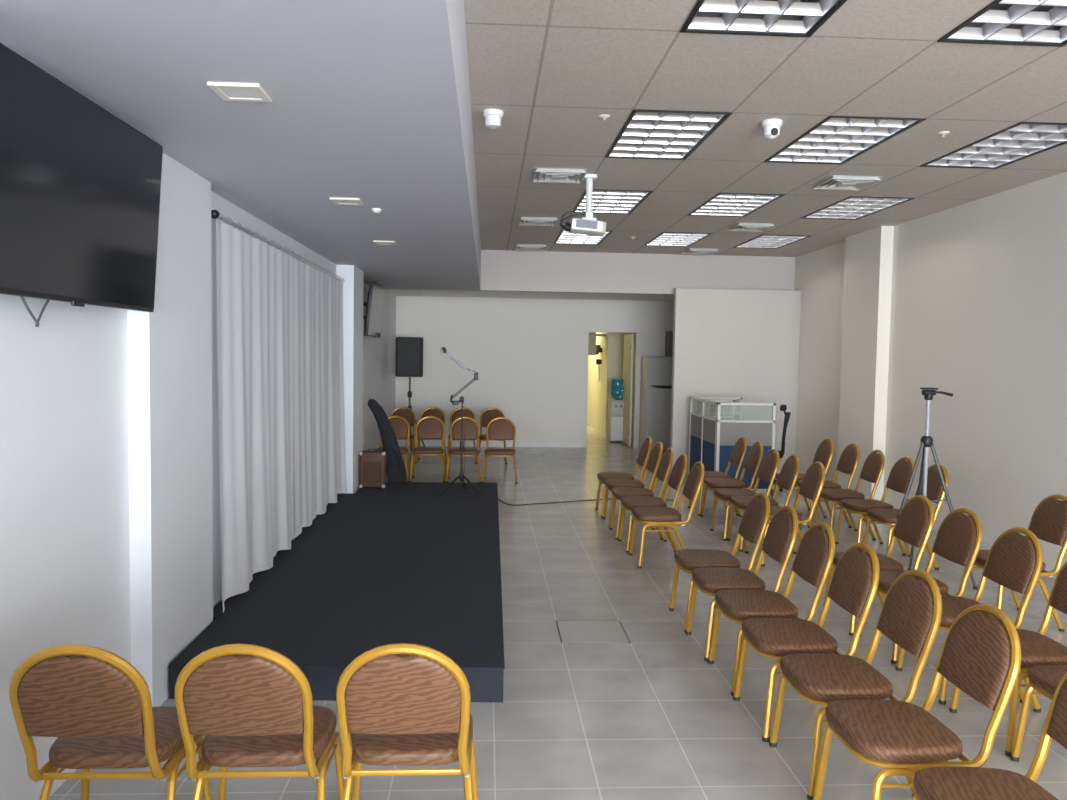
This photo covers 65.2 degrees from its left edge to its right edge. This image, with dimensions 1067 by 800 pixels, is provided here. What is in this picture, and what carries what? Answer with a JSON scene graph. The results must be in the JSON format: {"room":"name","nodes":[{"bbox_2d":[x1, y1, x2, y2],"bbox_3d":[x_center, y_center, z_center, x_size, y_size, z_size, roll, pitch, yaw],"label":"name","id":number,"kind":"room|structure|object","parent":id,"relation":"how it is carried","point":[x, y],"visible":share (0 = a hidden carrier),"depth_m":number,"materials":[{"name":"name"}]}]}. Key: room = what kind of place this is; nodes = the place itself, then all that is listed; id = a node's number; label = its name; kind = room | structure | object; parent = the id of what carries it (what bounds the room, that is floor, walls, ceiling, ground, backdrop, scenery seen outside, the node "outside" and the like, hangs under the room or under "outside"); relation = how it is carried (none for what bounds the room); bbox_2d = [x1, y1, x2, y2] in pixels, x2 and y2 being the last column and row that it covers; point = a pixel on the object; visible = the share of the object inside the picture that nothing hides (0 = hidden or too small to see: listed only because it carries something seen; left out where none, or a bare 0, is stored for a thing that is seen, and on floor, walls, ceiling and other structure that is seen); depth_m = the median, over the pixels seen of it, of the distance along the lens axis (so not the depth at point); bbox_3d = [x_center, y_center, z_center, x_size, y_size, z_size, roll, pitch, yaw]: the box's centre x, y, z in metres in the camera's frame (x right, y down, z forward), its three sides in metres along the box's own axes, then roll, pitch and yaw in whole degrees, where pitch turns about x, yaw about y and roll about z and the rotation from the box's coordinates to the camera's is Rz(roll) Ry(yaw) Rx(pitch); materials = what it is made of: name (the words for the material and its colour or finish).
{"room":"conference hall","nodes":[
{"label":"conference hall","id":0,"kind":"room"},
{"bbox_2d":[0,153,395,799],"bbox_3d":[-1.919,0.103,3.712,0.580,2.690,22.600,1,3,-3],"label":"wall","id":1,"kind":"structure","parent":0,"point":[110,524],"depth_m":3.75,"materials":[{"name":"white paint"}]},
{"bbox_2d":[0,43,162,326],"bbox_3d":[-1.658,-0.652,2.898,0.222,0.799,1.370,1,3,-3],"label":"television","id":2,"kind":"object","parent":1,"relation":"attached to","point":[80,186],"visible":1,"depth_m":2.83,"materials":[{"name":"black plastic"}]},
{"bbox_2d":[211,210,344,280],"bbox_3d":[-1.893,-1.154,6.651,0.098,0.085,4.165,1,3,-3],"label":"curtain rod","id":3,"kind":"object","parent":1,"relation":"attached to","point":[214,213],"visible":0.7,"depth_m":5.62,"materials":[{"name":"metal"}]},
{"bbox_2d":[216,213,294,611],"bbox_3d":[-1.810,0.035,5.590,0.077,2.268,1.839,1,3,-3],"label":"curtain","id":4,"kind":"object","parent":3,"relation":"hanging from","point":[254,277],"visible":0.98,"depth_m":5.43,"materials":[{"name":"white fabric"}]},
{"bbox_2d":[292,252,346,538],"bbox_3d":[-1.948,-0.079,7.660,0.084,2.268,2.266,1,3,-3],"label":"curtain","id":5,"kind":"object","parent":3,"relation":"hanging from","point":[319,457],"visible":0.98,"depth_m":7.49,"materials":[{"name":"white fabric"}]},
{"bbox_2d":[363,281,384,337],"bbox_3d":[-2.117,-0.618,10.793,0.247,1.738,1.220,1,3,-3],"label":"television","id":6,"kind":"object","parent":1,"relation":"attached to","point":[376,293],"visible":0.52,"depth_m":10.55,"materials":[{"name":"black plastic"}]},
{"bbox_2d":[0,0,480,290],"bbox_3d":[-1.164,-1.465,2.193,1.880,0.830,19.660,1,3,-3],"label":"ceiling","id":7,"kind":"structure","parent":0,"point":[371,102],"depth_m":3.11,"materials":[{"name":"paint"}]},
{"bbox_2d":[207,82,271,101],"bbox_3d":[-1.029,-1.081,2.933,0.176,0.012,0.176,1,3,-3],"label":"recessed light","id":8,"kind":"object","parent":7,"relation":"in","point":[253,92],"visible":1,"depth_m":2.92,"materials":[{"name":"beige"}]},
{"bbox_2d":[220,88,260,98],"bbox_3d":[-1.029,-1.082,2.933,0.116,0.008,0.116,1,3,-3],"label":"diffuser","id":9,"kind":"object","parent":8,"relation":"attached to","point":[226,93],"depth_m":2.94,"materials":[{"name":"white plastic"}]},
{"bbox_2d":[329,197,363,204],"bbox_3d":[-1.123,-1.196,5.028,0.176,0.012,0.176,1,3,-3],"label":"recessed light","id":10,"kind":"object","parent":7,"relation":"in","point":[337,201],"visible":1,"depth_m":5.01,"materials":[{"name":"white plastic"}]},
{"bbox_2d":[336,200,357,203],"bbox_3d":[-1.123,-1.197,5.028,0.116,0.008,0.116,1,3,-3],"label":"diffuser","id":11,"kind":"object","parent":10,"relation":"attached to","point":[337,201],"depth_m":5.02,"materials":[{"name":"white plastic"}]},
{"bbox_2d":[373,240,396,244],"bbox_3d":[-1.226,-1.299,6.903,0.176,0.012,0.176,1,3,-3],"label":"recessed light","id":12,"kind":"object","parent":7,"relation":"in","point":[374,241],"visible":1,"depth_m":6.87,"materials":[{"name":"white plastic"}]},
{"bbox_2d":[386,289,673,300],"bbox_3d":[0.700,-2.107,13.668,6.850,0.730,3.090,1,3,-3],"label":"ceiling","id":13,"kind":"structure","parent":0,"point":[398,292],"depth_m":14.19,"materials":[{"name":"white paint"}]},
{"bbox_2d":[395,296,673,443],"bbox_3d":[0.393,-0.483,15.215,6.450,2.690,0.150,1,3,-3],"label":"wall","id":14,"kind":"structure","parent":0,"point":[527,355],"depth_m":15.09,"materials":[{"name":"white paint"}]},
{"bbox_2d":[397,441,640,447],"bbox_3d":[0.527,0.824,15.212,6.050,0.085,0.014,1,3,-3],"label":"baseboard","id":15,"kind":"structure","parent":14,"relation":"attached to","point":[400,443],"depth_m":15.15,"materials":[{"name":"white plastic"}]},
{"bbox_2d":[583,328,639,447],"bbox_3d":[1.413,-0.210,15.286,1.000,2.170,0.180,1,3,-3],"label":"trim","id":16,"kind":"structure","parent":14,"relation":"attached to","point":[587,330],"depth_m":15.20,"materials":[{"name":"white paint"}]},
{"bbox_2d":[665,331,672,355],"bbox_3d":[2.602,-1.021,15.166,0.400,0.440,0.130,1,3,-3],"label":"upper cabinet","id":17,"kind":"object","parent":14,"relation":"attached to","point":[668,334],"visible":0.48,"depth_m":15.10,"materials":[{"name":"grey wood"}]},
{"bbox_2d":[49,425,1066,799],"bbox_3d":[0.998,1.379,7.001,7.200,0.120,29.900,1,3,-3],"label":"floor","id":18,"kind":"structure","parent":0,"point":[647,717],"depth_m":4.29,"materials":[{"name":"grey tile"}]},
{"bbox_2d":[9,644,211,799],"bbox_3d":[-1.348,1.101,2.684,0.470,0.827,0.553,1,3,-3],"label":"banquet chair","id":19,"kind":"object","parent":18,"relation":"on","point":[100,711],"visible":0.92,"depth_m":2.47,"materials":[{"name":"brown fabric"}]},
{"bbox_2d":[175,643,343,799],"bbox_3d":[-0.877,1.107,2.710,0.470,0.827,0.553,1,3,-3],"label":"banquet chair","id":20,"kind":"object","parent":18,"relation":"on","point":[252,704],"visible":1,"depth_m":2.49,"materials":[{"name":"fabric"}]},
{"bbox_2d":[169,482,504,702],"bbox_3d":[-1.124,1.206,6.871,1.715,0.173,5.800,1,3,-3],"label":"stage platform","id":21,"kind":"object","parent":18,"relation":"on","point":[398,562],"visible":0.79,"depth_m":5.28,"materials":[{"name":"carpet"}]},
{"bbox_2d":[359,449,386,487],"bbox_3d":[-1.789,0.758,9.328,0.286,0.433,0.228,1,3,-3],"label":"amplifier","id":22,"kind":"object","parent":21,"relation":"on","point":[373,464],"visible":1,"depth_m":9.22,"materials":[{"name":"brown plastic"}]},
{"bbox_2d":[435,403,483,497],"bbox_3d":[-0.776,0.519,8.981,0.514,0.980,0.669,1,3,-3],"label":"microphone stand","id":23,"kind":"object","parent":21,"relation":"on","point":[460,476],"visible":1,"depth_m":8.95,"materials":[{"name":"black metal"}]},
{"bbox_2d":[441,347,477,404],"bbox_3d":[-0.792,-0.257,8.910,0.404,0.620,0.059,1,3,-3],"label":"microphone boom arm","id":24,"kind":"object","parent":23,"relation":"attached to","point":[461,399],"visible":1,"depth_m":8.91,"materials":[{"name":"grey metal"}]},
{"bbox_2d":[367,399,406,481],"bbox_3d":[-1.732,0.543,9.891,0.445,1.105,0.195,2,3,15],"label":"bag","id":25,"kind":"object","parent":18,"relation":"on","point":[396,471],"visible":0.84,"depth_m":9.84,"materials":[{"name":"black fabric"}]},
{"bbox_2d":[376,416,409,481],"bbox_3d":[-1.861,0.639,11.064,0.470,0.827,0.553,1,3,-3],"label":"banquet chair","id":26,"kind":"object","parent":18,"relation":"on","point":[401,428],"visible":0.49,"depth_m":11.23,"materials":[{"name":"fabric"}]},
{"bbox_2d":[390,407,415,457],"bbox_3d":[-2.056,0.532,12.983,0.470,0.827,0.553,1,3,-3],"label":"banquet chair","id":27,"kind":"object","parent":18,"relation":"on","point":[406,413],"visible":0.43,"depth_m":13.16,"materials":[{"name":"fabric"}]},
{"bbox_2d":[336,643,478,799],"bbox_3d":[-0.406,1.114,2.736,0.470,0.827,0.553,1,3,-3],"label":"banquet chair","id":28,"kind":"object","parent":18,"relation":"on","point":[399,704],"visible":1,"depth_m":2.51,"materials":[{"name":"fabric"}]},
{"bbox_2d":[408,377,424,450],"bbox_3d":[-2.067,0.244,13.982,0.646,1.278,0.563,1,3,-3],"label":"speaker stand","id":29,"kind":"object","parent":18,"relation":"on","point":[409,391],"visible":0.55,"depth_m":13.86,"materials":[{"name":"black metal"}]},
{"bbox_2d":[395,337,422,376],"bbox_3d":[-2.047,-0.713,13.835,0.450,0.650,0.332,1,3,-3],"label":"loudspeaker","id":30,"kind":"object","parent":29,"relation":"on","point":[409,350],"visible":1,"depth_m":13.67,"materials":[{"name":"black plastic"}]},
{"bbox_2d":[409,416,445,481],"bbox_3d":[-1.393,0.644,11.109,0.470,0.827,0.553,1,3,-3],"label":"banquet chair","id":31,"kind":"object","parent":18,"relation":"on","point":[426,428],"visible":1,"depth_m":11.26,"materials":[{"name":"fabric"}]},
{"bbox_2d":[415,407,445,462],"bbox_3d":[-1.587,0.537,13.019,0.470,0.827,0.553,1,3,-3],"label":"banquet chair","id":32,"kind":"object","parent":18,"relation":"on","point":[431,411],"visible":0.35,"depth_m":13.20,"materials":[{"name":"fabric"}]},
{"bbox_2d":[446,407,476,463],"bbox_3d":[-1.115,0.544,13.035,0.470,0.827,0.553,1,3,-3],"label":"banquet chair","id":33,"kind":"object","parent":18,"relation":"on","point":[456,413],"visible":0.47,"depth_m":13.22,"materials":[{"name":"fabric"}]},
{"bbox_2d":[445,417,480,482],"bbox_3d":[-0.921,0.652,11.095,0.470,0.827,0.553,1,3,-3],"label":"banquet chair","id":34,"kind":"object","parent":18,"relation":"on","point":[471,429],"visible":0.89,"depth_m":11.25,"materials":[{"name":"fabric"}]},
{"bbox_2d":[477,408,506,463],"bbox_3d":[-0.644,0.549,13.071,0.470,0.827,0.553,1,3,-3],"label":"banquet chair","id":35,"kind":"object","parent":18,"relation":"on","point":[487,415],"visible":0.66,"depth_m":13.24,"materials":[{"name":"fabric"}]},
{"bbox_2d":[482,417,517,483],"bbox_3d":[-0.440,0.658,11.122,0.470,0.827,0.553,1,3,-1],"label":"banquet chair","id":36,"kind":"object","parent":18,"relation":"on","point":[497,429],"visible":1,"depth_m":11.28,"materials":[{"name":"fabric"}]},
{"bbox_2d":[499,498,670,504],"bbox_3d":[0.639,1.166,9.605,2.050,0.010,0.418,1,3,-7],"label":"cable","id":37,"kind":"object","parent":18,"relation":"on","point":[609,498],"visible":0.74,"depth_m":9.51,"materials":[{"name":"black plastic"}]},
{"bbox_2d":[556,620,630,642],"bbox_3d":[0.355,1.411,5.092,0.410,0.003,0.410,1,3,-3],"label":"access cover","id":38,"kind":"object","parent":18,"relation":"on","point":[611,631],"visible":1,"depth_m":5.07,"materials":[{"name":"tile"}]},
{"bbox_2d":[607,399,622,441],"bbox_3d":[1.632,0.398,16.331,0.330,0.810,0.377,1,3,-3],"label":"water dispenser","id":39,"kind":"object","parent":18,"relation":"on","point":[615,407],"visible":0.79,"depth_m":16.19,"materials":[{"name":"plastic"}]},
{"bbox_2d":[610,379,622,399],"bbox_3d":[1.641,-0.210,16.326,0.270,0.405,0.270,1,3,-3],"label":"water bottle","id":40,"kind":"object","parent":39,"relation":"on","point":[616,384],"visible":0.91,"depth_m":16.21,"materials":[{"name":"teal"}]},
{"bbox_2d":[595,437,651,517],"bbox_3d":[0.968,0.802,8.893,0.553,0.827,0.470,1,3,-3],"label":"banquet chair","id":41,"kind":"object","parent":18,"relation":"on","point":[645,450],"visible":0.77,"depth_m":8.78,"materials":[{"name":"fabric"}]},
{"bbox_2d":[602,442,662,527],"bbox_3d":[1.005,0.829,8.395,0.553,0.827,0.470,1,3,-3],"label":"banquet chair","id":42,"kind":"object","parent":18,"relation":"on","point":[654,460],"visible":0.73,"depth_m":8.29,"materials":[{"name":"fabric"}]},
{"bbox_2d":[609,448,673,539],"bbox_3d":[1.024,0.858,7.865,0.553,0.827,0.470,1,3,-2],"label":"banquet chair","id":43,"kind":"object","parent":18,"relation":"on","point":[665,465],"visible":0.77,"depth_m":7.75,"materials":[{"name":"fabric"}]},
{"bbox_2d":[618,454,687,552],"bbox_3d":[1.061,0.886,7.368,0.553,0.827,0.470,1,3,-3],"label":"banquet chair","id":44,"kind":"object","parent":18,"relation":"on","point":[678,472],"visible":0.76,"depth_m":7.25,"materials":[{"name":"fabric"}]},
{"bbox_2d":[639,357,671,450],"bbox_3d":[2.260,0.073,14.929,0.600,1.670,0.624,1,3,-3],"label":"refrigerator","id":45,"kind":"object","parent":18,"relation":"on","point":[656,372],"visible":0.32,"depth_m":14.62,"materials":[{"name":"metal"}]},
{"bbox_2d":[629,461,703,568],"bbox_3d":[1.099,0.915,6.850,0.553,0.827,0.470,1,3,-3],"label":"banquet chair","id":46,"kind":"object","parent":18,"relation":"on","point":[653,516],"visible":0.99,"depth_m":6.69,"materials":[{"name":"fabric"}]},
{"bbox_2d":[688,436,746,515],"bbox_3d":[2.018,0.807,9.101,0.553,0.827,0.470,1,3,-3],"label":"banquet chair","id":47,"kind":"object","parent":18,"relation":"on","point":[738,452],"visible":0.59,"depth_m":8.98,"materials":[{"name":"fabric"}]},
{"bbox_2d":[669,492,769,632],"bbox_3d":[1.192,0.999,5.316,0.553,0.827,0.470,1,3,-3],"label":"banquet chair","id":48,"kind":"object","parent":18,"relation":"on","point":[755,519],"visible":0.76,"depth_m":5.23,"materials":[{"name":"fabric"}]},
{"bbox_2d":[700,441,762,516],"bbox_3d":[2.055,0.835,8.603,0.553,0.827,0.470,1,3,-3],"label":"banquet chair","id":49,"kind":"object","parent":18,"relation":"on","point":[754,456],"visible":0.77,"depth_m":8.51,"materials":[{"name":"fabric"}]},
{"bbox_2d":[688,397,775,495],"bbox_3d":[2.556,0.564,10.902,0.720,1.135,1.400,1,3,-3],"label":"office cubicle","id":50,"kind":"object","parent":18,"relation":"on","point":[713,437],"visible":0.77,"depth_m":10.23,"materials":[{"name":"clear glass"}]},
{"bbox_2d":[686,506,797,660],"bbox_3d":[1.218,1.025,4.847,0.553,0.827,0.470,1,3,-3],"label":"banquet chair","id":51,"kind":"object","parent":18,"relation":"on","point":[780,538],"visible":0.8,"depth_m":4.75,"materials":[{"name":"fabric"}]},
{"bbox_2d":[710,449,779,540],"bbox_3d":[2.013,0.872,7.901,0.553,0.827,0.470,1,3,-3],"label":"banquet chair","id":52,"kind":"object","parent":18,"relation":"on","point":[770,463],"visible":0.73,"depth_m":7.81,"materials":[{"name":"fabric"}]},
{"bbox_2d":[726,454,799,551],"bbox_3d":[2.066,0.896,7.471,0.553,0.827,0.470,1,3,-1],"label":"banquet chair","id":53,"kind":"object","parent":18,"relation":"on","point":[788,476],"visible":0.48,"depth_m":7.40,"materials":[{"name":"fabric"}]},
{"bbox_2d":[708,522,834,695],"bbox_3d":[1.254,1.051,4.374,0.553,0.827,0.470,1,3,-3],"label":"banquet chair","id":54,"kind":"object","parent":18,"relation":"on","point":[814,557],"visible":0.78,"depth_m":4.29,"materials":[{"name":"fabric"}]},
{"bbox_2d":[774,405,790,491],"bbox_3d":[3.071,0.602,10.804,0.530,1.083,0.524,2,3,18],"label":"office chair","id":55,"kind":"object","parent":18,"relation":"on","point":[782,407],"visible":0.43,"depth_m":10.54,"materials":[{"name":"black plastic"}]},
{"bbox_2d":[745,462,824,565],"bbox_3d":[2.114,0.924,6.975,0.553,0.827,0.470,1,3,-2],"label":"banquet chair","id":56,"kind":"object","parent":18,"relation":"on","point":[812,483],"visible":0.49,"depth_m":6.87,"materials":[{"name":"fabric"}]},
{"bbox_2d":[774,438,833,517],"bbox_3d":[2.932,0.825,9.052,0.553,0.827,0.470,1,3,-3],"label":"banquet chair","id":57,"kind":"object","parent":18,"relation":"on","point":[824,453],"visible":0.41,"depth_m":8.97,"materials":[{"name":"fabric"}]},
{"bbox_2d":[733,543,879,741],"bbox_3d":[1.276,1.078,3.885,0.553,0.827,0.470,1,3,-3],"label":"banquet chair","id":58,"kind":"object","parent":18,"relation":"on","point":[854,583],"visible":0.79,"depth_m":3.79,"materials":[{"name":"fabric"}]},
{"bbox_2d":[794,443,859,527],"bbox_3d":[3.009,0.853,8.546,0.553,0.827,0.470,1,3,-3],"label":"banquet chair","id":59,"kind":"object","parent":18,"relation":"on","point":[848,461],"visible":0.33,"depth_m":8.46,"materials":[{"name":"fabric"}]},
{"bbox_2d":[813,450,884,540],"bbox_3d":[3.029,0.883,7.994,0.553,0.827,0.470,1,3,-1],"label":"banquet chair","id":60,"kind":"object","parent":18,"relation":"on","point":[873,466],"visible":0.73,"depth_m":7.89,"materials":[{"name":"fabric"}]},
{"bbox_2d":[769,569,941,799],"bbox_3d":[1.317,1.105,3.402,0.553,0.827,0.470,1,3,-3],"label":"banquet chair","id":61,"kind":"object","parent":18,"relation":"on","point":[910,615],"visible":0.84,"depth_m":3.32,"materials":[{"name":"fabric"}]},
{"bbox_2d":[835,457,914,555],"bbox_3d":[3.046,0.916,7.408,0.553,0.827,0.470,1,3,-3],"label":"banquet chair","id":62,"kind":"object","parent":18,"relation":"on","point":[900,473],"visible":0.77,"depth_m":7.35,"materials":[{"name":"fabric"}]},
{"bbox_2d":[823,495,933,635],"bbox_3d":[2.204,1.016,5.310,0.553,0.827,0.470,1,3,-2],"label":"banquet chair","id":63,"kind":"object","parent":18,"relation":"on","point":[915,521],"visible":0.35,"depth_m":5.25,"materials":[{"name":"fabric"}]},
{"bbox_2d":[862,464,948,569],"bbox_3d":[3.097,0.942,6.931,0.553,0.827,0.470,1,3,-3],"label":"banquet chair","id":64,"kind":"object","parent":18,"relation":"on","point":[935,491],"visible":0.52,"depth_m":6.84,"materials":[{"name":"fabric"}]},
{"bbox_2d":[812,604,1020,799],"bbox_3d":[1.343,1.131,2.924,0.553,0.827,0.470,1,3,-3],"label":"banquet chair","id":65,"kind":"object","parent":18,"relation":"on","point":[980,654],"visible":0.91,"depth_m":2.84,"materials":[{"name":"fabric"}]},
{"bbox_2d":[858,508,981,663],"bbox_3d":[2.254,1.041,4.856,0.553,0.827,0.470,1,3,-4],"label":"banquet chair","id":66,"kind":"object","parent":18,"relation":"on","point":[958,539],"visible":0.41,"depth_m":4.79,"materials":[{"name":"fabric"}]},
{"bbox_2d":[887,387,977,589],"bbox_3d":[2.908,0.641,6.372,0.755,1.482,0.528,1,3,-3],"label":"camera tripod","id":67,"kind":"object","parent":18,"relation":"on","point":[926,441],"visible":0.67,"depth_m":6.22,"materials":[{"name":"grey metal"}]},
{"bbox_2d":[896,527,1042,704],"bbox_3d":[2.264,1.071,4.315,0.553,0.827,0.470,1,3,-3],"label":"banquet chair","id":68,"kind":"object","parent":18,"relation":"on","point":[1014,561],"visible":0.44,"depth_m":4.25,"materials":[{"name":"fabric"}]},
{"bbox_2d":[912,672,1066,799],"bbox_3d":[1.435,1.160,2.419,0.553,0.827,0.470,1,3,-3],"label":"banquet chair","id":69,"kind":"object","parent":18,"relation":"on","point":[933,783],"visible":1,"depth_m":2.52,"materials":[{"name":"fabric"}]},
{"bbox_2d":[949,561,1066,756],"bbox_3d":[2.292,1.100,3.786,0.553,0.827,0.470,1,3,-3],"label":"banquet chair","id":70,"kind":"object","parent":18,"relation":"on","point":[1037,649],"visible":0.48,"depth_m":3.71,"materials":[{"name":"fabric"}]},
{"bbox_2d":[962,494,1066,631],"bbox_3d":[3.159,1.024,5.433,0.553,0.827,0.470,1,3,-2],"label":"banquet chair","id":71,"kind":"object","parent":18,"relation":"on","point":[1048,522],"visible":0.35,"depth_m":5.37,"materials":[{"name":"fabric"}]},
{"bbox_2d":[1011,665,1066,761],"bbox_3d":[2.313,1.126,3.307,0.553,0.827,0.470,1,3,-3],"label":"banquet chair","id":72,"kind":"object","parent":18,"relation":"on","point":[1047,678],"visible":0.83,"depth_m":3.44,"materials":[{"name":"gold metal"}]},
{"bbox_2d":[587,332,634,437],"bbox_3d":[1.313,-0.705,18.563,2.550,2.800,6.450,1,3,-3],"label":"wall","id":73,"kind":"structure","parent":0,"point":[612,344],"depth_m":17.54,"materials":[{"name":"yellow paint"}]},
{"bbox_2d":[588,332,605,354],"bbox_3d":[1.312,-1.169,17.432,0.370,0.470,0.455,1,3,-3],"label":"box","id":74,"kind":"object","parent":73,"relation":"attached to","point":[592,335],"visible":0.92,"depth_m":17.20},
{"bbox_2d":[621,334,633,446],"bbox_3d":[1.756,-0.199,15.827,0.094,2.080,0.869,1,3,-3],"label":"door","id":75,"kind":"structure","parent":73,"relation":"in","point":[628,339],"depth_m":15.67,"materials":[{"name":"yellow paint"}]},
{"bbox_2d":[670,288,800,474],"bbox_3d":[2.894,-0.251,11.994,1.805,2.655,0.130,1,3,-3],"label":"wall partition","id":76,"kind":"structure","parent":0,"point":[744,343],"depth_m":11.91,"materials":[{"name":"beige paint"}]},
{"bbox_2d":[464,0,1066,256],"bbox_3d":[2.062,-1.574,2.297,4.570,0.001,19.530,1,3,-3],"label":"ceiling","id":77,"kind":"structure","parent":0,"point":[551,67],"depth_m":4.88,"materials":[{"name":"tile"}]},
{"bbox_2d":[483,109,502,129],"bbox_3d":[-0.248,-1.709,5.108,0.128,0.108,0.128,1,3,-3],"label":"security camera","id":78,"kind":"object","parent":77,"relation":"attached to","point":[492,117],"visible":1,"depth_m":5.07,"materials":[{"name":"white plastic"}]},
{"bbox_2d":[515,244,546,250],"bbox_3d":[-0.032,-2.085,11.418,0.420,0.034,0.420,1,3,-3],"label":"ceiling vent","id":79,"kind":"object","parent":77,"relation":"in","point":[537,247],"visible":1,"depth_m":11.30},
{"bbox_2d":[518,217,557,225],"bbox_3d":[0.049,-1.963,9.192,0.420,0.034,0.420,1,3,-3],"label":"ceiling vent","id":80,"kind":"object","parent":77,"relation":"in","point":[529,221],"visible":1,"depth_m":9.13,"materials":[{"name":"metal"}]},
{"bbox_2d":[532,168,586,182],"bbox_3d":[0.208,-1.832,6.831,0.420,0.034,0.420,1,3,-3],"label":"ceiling vent","id":81,"kind":"object","parent":77,"relation":"in","point":[550,175],"visible":1,"depth_m":6.80,"materials":[{"name":"metal"}]},
{"bbox_2d":[559,174,606,235],"bbox_3d":[0.409,-1.608,6.869,0.393,0.480,0.250,1,3,-3],"label":"ceiling projector","id":82,"kind":"object","parent":77,"relation":"hanging from","point":[588,225],"visible":1,"depth_m":6.83,"materials":[{"name":"white plastic"}]},
{"bbox_2d":[576,219,597,228],"bbox_3d":[0.432,-1.424,6.764,0.174,0.075,0.018,1,3,-3],"label":"vent grille","id":83,"kind":"object","parent":82,"relation":"attached to","point":[580,223],"depth_m":6.76,"materials":[{"name":"plastic"}]},
{"bbox_2d":[554,230,611,244],"bbox_3d":[0.604,-2.103,10.474,0.618,0.136,1.219,1,3,-3],"label":"ceiling light","id":84,"kind":"object","parent":77,"relation":"attached to","point":[564,237],"visible":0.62,"depth_m":10.67,"materials":[{"name":"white metal"}]},
{"bbox_2d":[572,189,652,213],"bbox_3d":[0.736,-1.969,8.051,0.618,0.136,1.219,1,3,-3],"label":"ceiling light","id":85,"kind":"object","parent":77,"relation":"attached to","point":[604,201],"visible":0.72,"depth_m":8.05,"materials":[{"name":"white metal"}]},
{"bbox_2d":[605,109,731,159],"bbox_3d":[0.868,-1.836,5.629,0.618,0.136,1.219,1,3,-3],"label":"ceiling light","id":86,"kind":"object","parent":77,"relation":"attached to","point":[646,134],"visible":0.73,"depth_m":5.62,"materials":[{"name":"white metal"}]},
{"bbox_2d":[644,232,712,246],"bbox_3d":[1.806,-2.087,10.540,0.618,0.136,1.219,1,3,-3],"label":"ceiling light","id":87,"kind":"object","parent":77,"relation":"attached to","point":[677,239],"visible":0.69,"depth_m":10.55,"materials":[{"name":"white metal"}]},
{"bbox_2d":[682,248,717,253],"bbox_3d":[2.304,-2.054,11.547,0.420,0.034,0.420,1,3,-3],"label":"ceiling vent","id":88,"kind":"object","parent":77,"relation":"in","point":[689,250],"visible":1,"depth_m":11.44,"materials":[{"name":"metal"}]},
{"bbox_2d":[687,193,784,216],"bbox_3d":[1.938,-1.954,8.118,0.618,0.136,1.219,1,3,-3],"label":"ceiling light","id":89,"kind":"object","parent":77,"relation":"attached to","point":[721,204],"visible":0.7,"depth_m":8.12,"materials":[{"name":"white metal"}]},
{"bbox_2d":[727,223,775,231],"bbox_3d":[2.433,-1.933,9.354,0.420,0.034,0.420,1,3,-3],"label":"ceiling vent","id":90,"kind":"object","parent":77,"relation":"in","point":[757,227],"visible":1,"depth_m":9.31,"materials":[{"name":"metal"}]},
{"bbox_2d":[680,0,846,36],"bbox_3d":[1.000,-1.702,3.206,0.618,0.136,1.219,1,3,-3],"label":"ceiling light","id":91,"kind":"object","parent":77,"relation":"attached to","point":[787,18],"visible":0.92,"depth_m":3.71,"materials":[{"name":"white metal"}]},
{"bbox_2d":[733,234,810,248],"bbox_3d":[3.008,-2.071,10.607,0.618,0.136,1.219,1,3,-3],"label":"ceiling light","id":92,"kind":"object","parent":77,"relation":"attached to","point":[763,241],"visible":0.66,"depth_m":10.61,"materials":[{"name":"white metal"}]},
{"bbox_2d":[762,119,782,138],"bbox_3d":[1.491,-1.688,5.224,0.128,0.108,0.128,1,3,-3],"label":"security camera","id":93,"kind":"object","parent":77,"relation":"attached to","point":[771,127],"visible":1,"depth_m":5.18,"materials":[{"name":"white plastic"}]},
{"bbox_2d":[764,116,925,164],"bbox_3d":[2.070,-1.820,5.695,0.618,0.136,1.219,1,3,-3],"label":"ceiling light","id":94,"kind":"object","parent":77,"relation":"attached to","point":[838,140],"visible":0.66,"depth_m":5.68,"materials":[{"name":"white metal"}]},
{"bbox_2d":[812,175,881,189],"bbox_3d":[2.595,-1.800,6.933,0.420,0.034,0.420,1,3,-3],"label":"ceiling vent","id":95,"kind":"object","parent":77,"relation":"in","point":[833,182],"visible":1,"depth_m":6.89,"materials":[{"name":"metal"}]},
{"bbox_2d":[800,196,914,219],"bbox_3d":[3.140,-1.938,8.184,0.618,0.136,1.219,1,3,-3],"label":"ceiling light","id":96,"kind":"object","parent":77,"relation":"attached to","point":[852,207],"visible":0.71,"depth_m":8.19,"materials":[{"name":"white metal"}]},
{"bbox_2d":[920,122,1066,168],"bbox_3d":[3.272,-1.804,5.761,0.618,0.136,1.219,1,3,-3],"label":"ceiling light","id":97,"kind":"object","parent":77,"relation":"attached to","point":[1022,140],"visible":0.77,"depth_m":5.77,"materials":[{"name":"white metal"}]},
{"bbox_2d":[937,0,1066,46],"bbox_3d":[2.202,-1.687,3.272,0.618,0.136,1.219,1,3,-3],"label":"ceiling light","id":98,"kind":"object","parent":77,"relation":"attached to","point":[1001,22],"visible":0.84,"depth_m":3.77,"materials":[{"name":"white metal"}]},
{"bbox_2d":[794,172,1066,568],"bbox_3d":[4.361,-0.079,4.120,0.540,3.210,22.750,1,3,-3],"label":"wall","id":99,"kind":"structure","parent":0,"point":[968,301],"depth_m":7.96,"materials":[{"name":"white paint"}]},
{"bbox_2d":[480,250,794,294],"bbox_3d":[1.725,-1.956,12.117,4.970,0.830,0.130,1,3,-3],"label":"beam","id":100,"kind":"structure","parent":99,"relation":"attached to","point":[501,270],"depth_m":12.04,"materials":[{"name":"beige paint"}]},
{"bbox_2d":[799,471,1057,578],"bbox_3d":[4.295,1.576,2.452,0.012,0.085,19.250,1,3,-3],"label":"baseboard","id":101,"kind":"structure","parent":99,"relation":"attached to","point":[985,545],"depth_m":7.42,"materials":[{"name":"white plastic"}]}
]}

